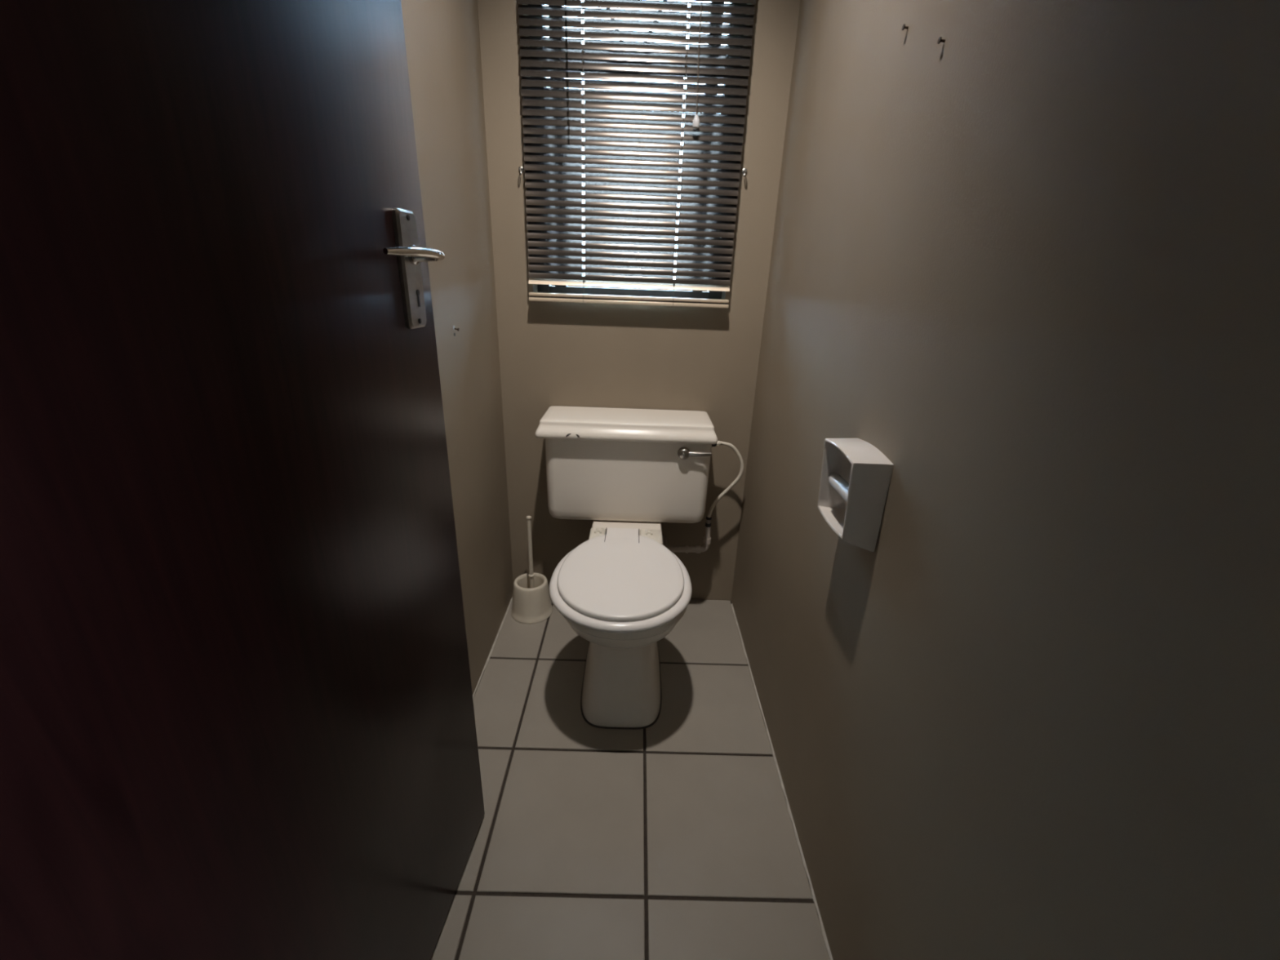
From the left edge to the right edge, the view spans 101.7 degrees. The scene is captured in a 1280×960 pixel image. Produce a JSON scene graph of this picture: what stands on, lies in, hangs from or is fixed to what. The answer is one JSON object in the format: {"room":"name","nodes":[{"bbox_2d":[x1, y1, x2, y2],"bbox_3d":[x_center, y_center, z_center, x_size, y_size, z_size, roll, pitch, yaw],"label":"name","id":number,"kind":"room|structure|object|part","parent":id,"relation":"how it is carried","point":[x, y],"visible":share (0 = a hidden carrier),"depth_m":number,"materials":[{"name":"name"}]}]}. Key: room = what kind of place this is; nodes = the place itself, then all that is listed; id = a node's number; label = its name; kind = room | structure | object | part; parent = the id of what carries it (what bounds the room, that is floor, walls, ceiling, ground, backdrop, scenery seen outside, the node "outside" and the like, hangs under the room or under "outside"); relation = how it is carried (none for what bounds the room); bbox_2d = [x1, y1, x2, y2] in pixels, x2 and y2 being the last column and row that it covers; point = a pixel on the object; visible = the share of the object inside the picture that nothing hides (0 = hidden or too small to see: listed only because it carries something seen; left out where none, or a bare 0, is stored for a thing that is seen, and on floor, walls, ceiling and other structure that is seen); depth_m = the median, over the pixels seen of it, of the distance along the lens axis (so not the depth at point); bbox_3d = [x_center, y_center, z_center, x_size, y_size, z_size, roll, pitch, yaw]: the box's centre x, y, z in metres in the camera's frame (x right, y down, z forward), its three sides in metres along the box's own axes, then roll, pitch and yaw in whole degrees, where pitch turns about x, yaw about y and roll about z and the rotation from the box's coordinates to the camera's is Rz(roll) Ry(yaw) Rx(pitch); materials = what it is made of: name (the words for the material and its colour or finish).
{"room":"toilet room","nodes":[
{"label":"toilet room","id":0,"kind":"room"},
{"bbox_2d":[400,0,513,694],"bbox_3d":[-0.490,-0.463,0.789,0.120,2.600,1.980,2,21,-1],"label":"wall","id":1,"kind":"structure","parent":0,"point":[442,37],"depth_m":1.31,"materials":[{"name":"beige paint"}]},
{"bbox_2d":[453,325,459,336],"bbox_3d":[-0.435,-0.352,1.231,0.017,0.024,0.012,2,21,-1],"label":"screw","id":2,"kind":"object","parent":1,"relation":"attached to","point":[454,328],"visible":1,"depth_m":1.23,"materials":[{"name":"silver metal"}]},
{"bbox_2d":[430,599,830,959],"bbox_3d":[0.078,1.034,0.527,2.800,0.060,3.130,2,21,-1],"label":"floor","id":3,"kind":"structure","parent":0,"point":[673,837],"depth_m":1.15,"materials":[{"name":"tile"}]},
{"bbox_2d":[472,596,512,699],"bbox_3d":[-0.472,0.723,1.194,0.006,0.006,1.590,2,21,-1],"label":"baseboard","id":4,"kind":"structure","parent":3,"relation":"on","point":[507,611],"depth_m":1.66,"materials":[{"name":"grey"}]},
{"bbox_2d":[511,572,552,623],"bbox_3d":[-0.382,0.409,1.836,0.145,0.128,0.145,2,21,-1],"label":"toilet brush holder","id":5,"kind":"object","parent":3,"relation":"on","point":[530,606],"visible":0.97,"depth_m":1.79,"materials":[{"name":"beige plastic"}]},
{"bbox_2d":[526,515,534,588],"bbox_3d":[-0.375,0.283,1.790,0.074,0.356,0.071,19,27,37],"label":"toilet brush","id":6,"kind":"object","parent":5,"relation":"in","point":[531,575],"visible":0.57,"depth_m":1.77,"materials":[{"name":"beige plastic"}]},
{"bbox_2d":[535,405,717,729],"bbox_3d":[-0.051,0.233,1.498,0.535,0.724,0.714,2,21,-1],"label":"toilet","id":7,"kind":"object","parent":3,"relation":"on","point":[629,472],"visible":1,"depth_m":1.52,"materials":[{"name":"white ceramic"}]},
{"bbox_3d":[-0.048,0.234,1.354,0.320,0.016,0.414,2,21,-1],"label":"seat lid","id":8,"kind":"part","parent":7,"relation":"part of","materials":[{"name":"white plastic"}]},
{"bbox_3d":[-0.039,-0.172,1.613,0.535,0.051,0.208,2,21,-1],"label":"cistern lid","id":9,"kind":"part","parent":7,"relation":"part of","materials":[{"name":"white ceramic"}]},
{"bbox_3d":[0.162,-0.078,1.558,0.099,0.038,0.024,2,21,-1],"label":"flush lever","id":10,"kind":"part","parent":7,"relation":"part of","materials":[{"name":"metal"}]},
{"bbox_2d":[731,603,832,959],"bbox_3d":[0.341,0.749,1.205,0.006,0.006,1.590,2,21,-1],"label":"baseboard","id":11,"kind":"structure","parent":3,"relation":"on","point":[824,933],"depth_m":1.19,"materials":[{"name":"grey"}]},
{"bbox_2d":[477,0,800,600],"bbox_3d":[-0.021,-0.765,1.616,0.819,2.600,0.220,2,21,-1],"label":"wall","id":12,"kind":"structure","parent":0,"point":[551,353],"depth_m":1.62,"materials":[{"name":"beige paint"}]},
{"bbox_2d":[518,166,524,174],"bbox_3d":[-0.333,-0.858,1.445,0.015,0.024,0.030,2,21,-1],"label":"wall hook","id":13,"kind":"object","parent":12,"relation":"attached to","point":[521,169],"visible":1,"depth_m":1.45,"materials":[{"name":"metal"}]},
{"bbox_2d":[606,0,667,41],"bbox_3d":[-0.006,-1.350,1.464,0.542,0.287,0.012,2,21,-1],"label":"guard","id":14,"kind":"object","parent":12,"relation":"attached to","point":[663,0],"visible":0.02,"depth_m":1.48,"materials":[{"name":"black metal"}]},
{"bbox_2d":[528,1,746,299],"bbox_3d":[-0.015,-1.036,1.459,0.581,1.002,0.116,2,21,-1],"label":"window","id":15,"kind":"structure","parent":12,"relation":"in","point":[542,288],"depth_m":1.64,"materials":[{"name":"clear glass"}]},
{"bbox_2d":[517,0,755,308],"bbox_3d":[-0.014,-1.028,1.363,0.593,1.082,0.062,2,21,-1],"label":"blind","id":16,"kind":"object","parent":15,"relation":"attached to","point":[633,146],"visible":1,"depth_m":1.41,"materials":[{"name":"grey metal"}]},
{"bbox_3d":[-0.149,-1.020,1.367,0.001,1.048,0.028,2,21,-1],"label":"ladder cord","id":17,"kind":"part","parent":16,"relation":"part of","materials":[{"name":"white fabric"}]},
{"bbox_3d":[-0.033,-0.530,1.557,0.592,0.010,0.026,2,21,-1],"label":"rail","id":18,"kind":"part","parent":16,"relation":"part of","materials":[{"name":"beige metal"}]},
{"bbox_3d":[0.117,-1.011,1.370,0.001,1.048,0.028,2,21,-1],"label":"ladder cord","id":19,"kind":"part","parent":16,"relation":"part of","materials":[{"name":"white fabric"}]},
{"bbox_3d":[0.155,-1.224,1.266,0.011,0.574,0.004,18,26,36],"label":"lift cord","id":20,"kind":"part","parent":16,"relation":"part of","materials":[{"name":"white fabric"}]},
{"bbox_2d":[662,440,743,553],"bbox_3d":[0.194,0.061,1.733,0.264,0.409,0.084,10,22,19],"label":"pipe","id":21,"kind":"object","parent":12,"relation":"attached to","point":[707,539],"visible":0.92,"depth_m":1.76,"materials":[{"name":"white rubber"}]},
{"bbox_2d":[742,168,747,177],"bbox_3d":[0.293,-0.854,1.447,0.015,0.024,0.030,2,21,-1],"label":"wall hook","id":22,"kind":"object","parent":12,"relation":"attached to","point":[744,171],"visible":1,"depth_m":1.45,"materials":[{"name":"metal"}]},
{"bbox_2d":[731,0,1279,959],"bbox_3d":[0.448,-0.431,0.801,0.120,2.600,1.980,2,21,-1],"label":"wall","id":23,"kind":"structure","parent":0,"point":[1027,258],"depth_m":0.51,"materials":[{"name":"beige paint"}]},
{"bbox_2d":[817,438,893,551],"bbox_3d":[0.342,0.020,0.860,0.061,0.158,0.137,2,21,-1],"label":"toilet roll holder","id":24,"kind":"object","parent":23,"relation":"attached to","point":[855,476],"visible":1,"depth_m":0.81,"materials":[{"name":"plastic"}]},
{"bbox_2d":[902,23,908,30],"bbox_3d":[0.394,-0.668,0.770,0.012,0.007,0.007,2,21,-1],"label":"nail","id":25,"kind":"object","parent":23,"relation":"attached to","point":[904,27],"visible":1,"depth_m":0.77,"materials":[{"name":"black metal"}]},
{"bbox_2d":[937,36,945,44],"bbox_3d":[0.392,-0.568,0.674,0.012,0.007,0.007,2,21,-1],"label":"nail","id":26,"kind":"object","parent":23,"relation":"attached to","point":[940,40],"visible":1,"depth_m":0.67,"materials":[{"name":"black metal"}]},
{"bbox_3d":[-0.022,-0.115,-0.063,0.819,2.600,0.140,2,21,-1],"label":"wall","id":27,"kind":"structure","parent":0,"visible":0},
{"bbox_2d":[0,0,484,959],"bbox_3d":[-0.326,-0.073,0.433,0.098,2.027,0.756,3,21,3],"label":"door","id":28,"kind":"structure","parent":27,"relation":"in","point":[237,716],"depth_m":0.42,"materials":[{"name":"brown wood"}]},
{"bbox_3d":[-0.304,-0.277,0.692,0.008,0.146,0.049,3,21,3],"label":"lock plate","id":29,"kind":"part","parent":28,"relation":"part of","materials":[{"name":"metal"}]},
{"bbox_3d":[-0.279,-0.272,0.627,0.051,0.024,0.145,3,21,3],"label":"lever handle","id":30,"kind":"part","parent":28,"relation":"part of","materials":[{"name":"silver metal"}]}
]}

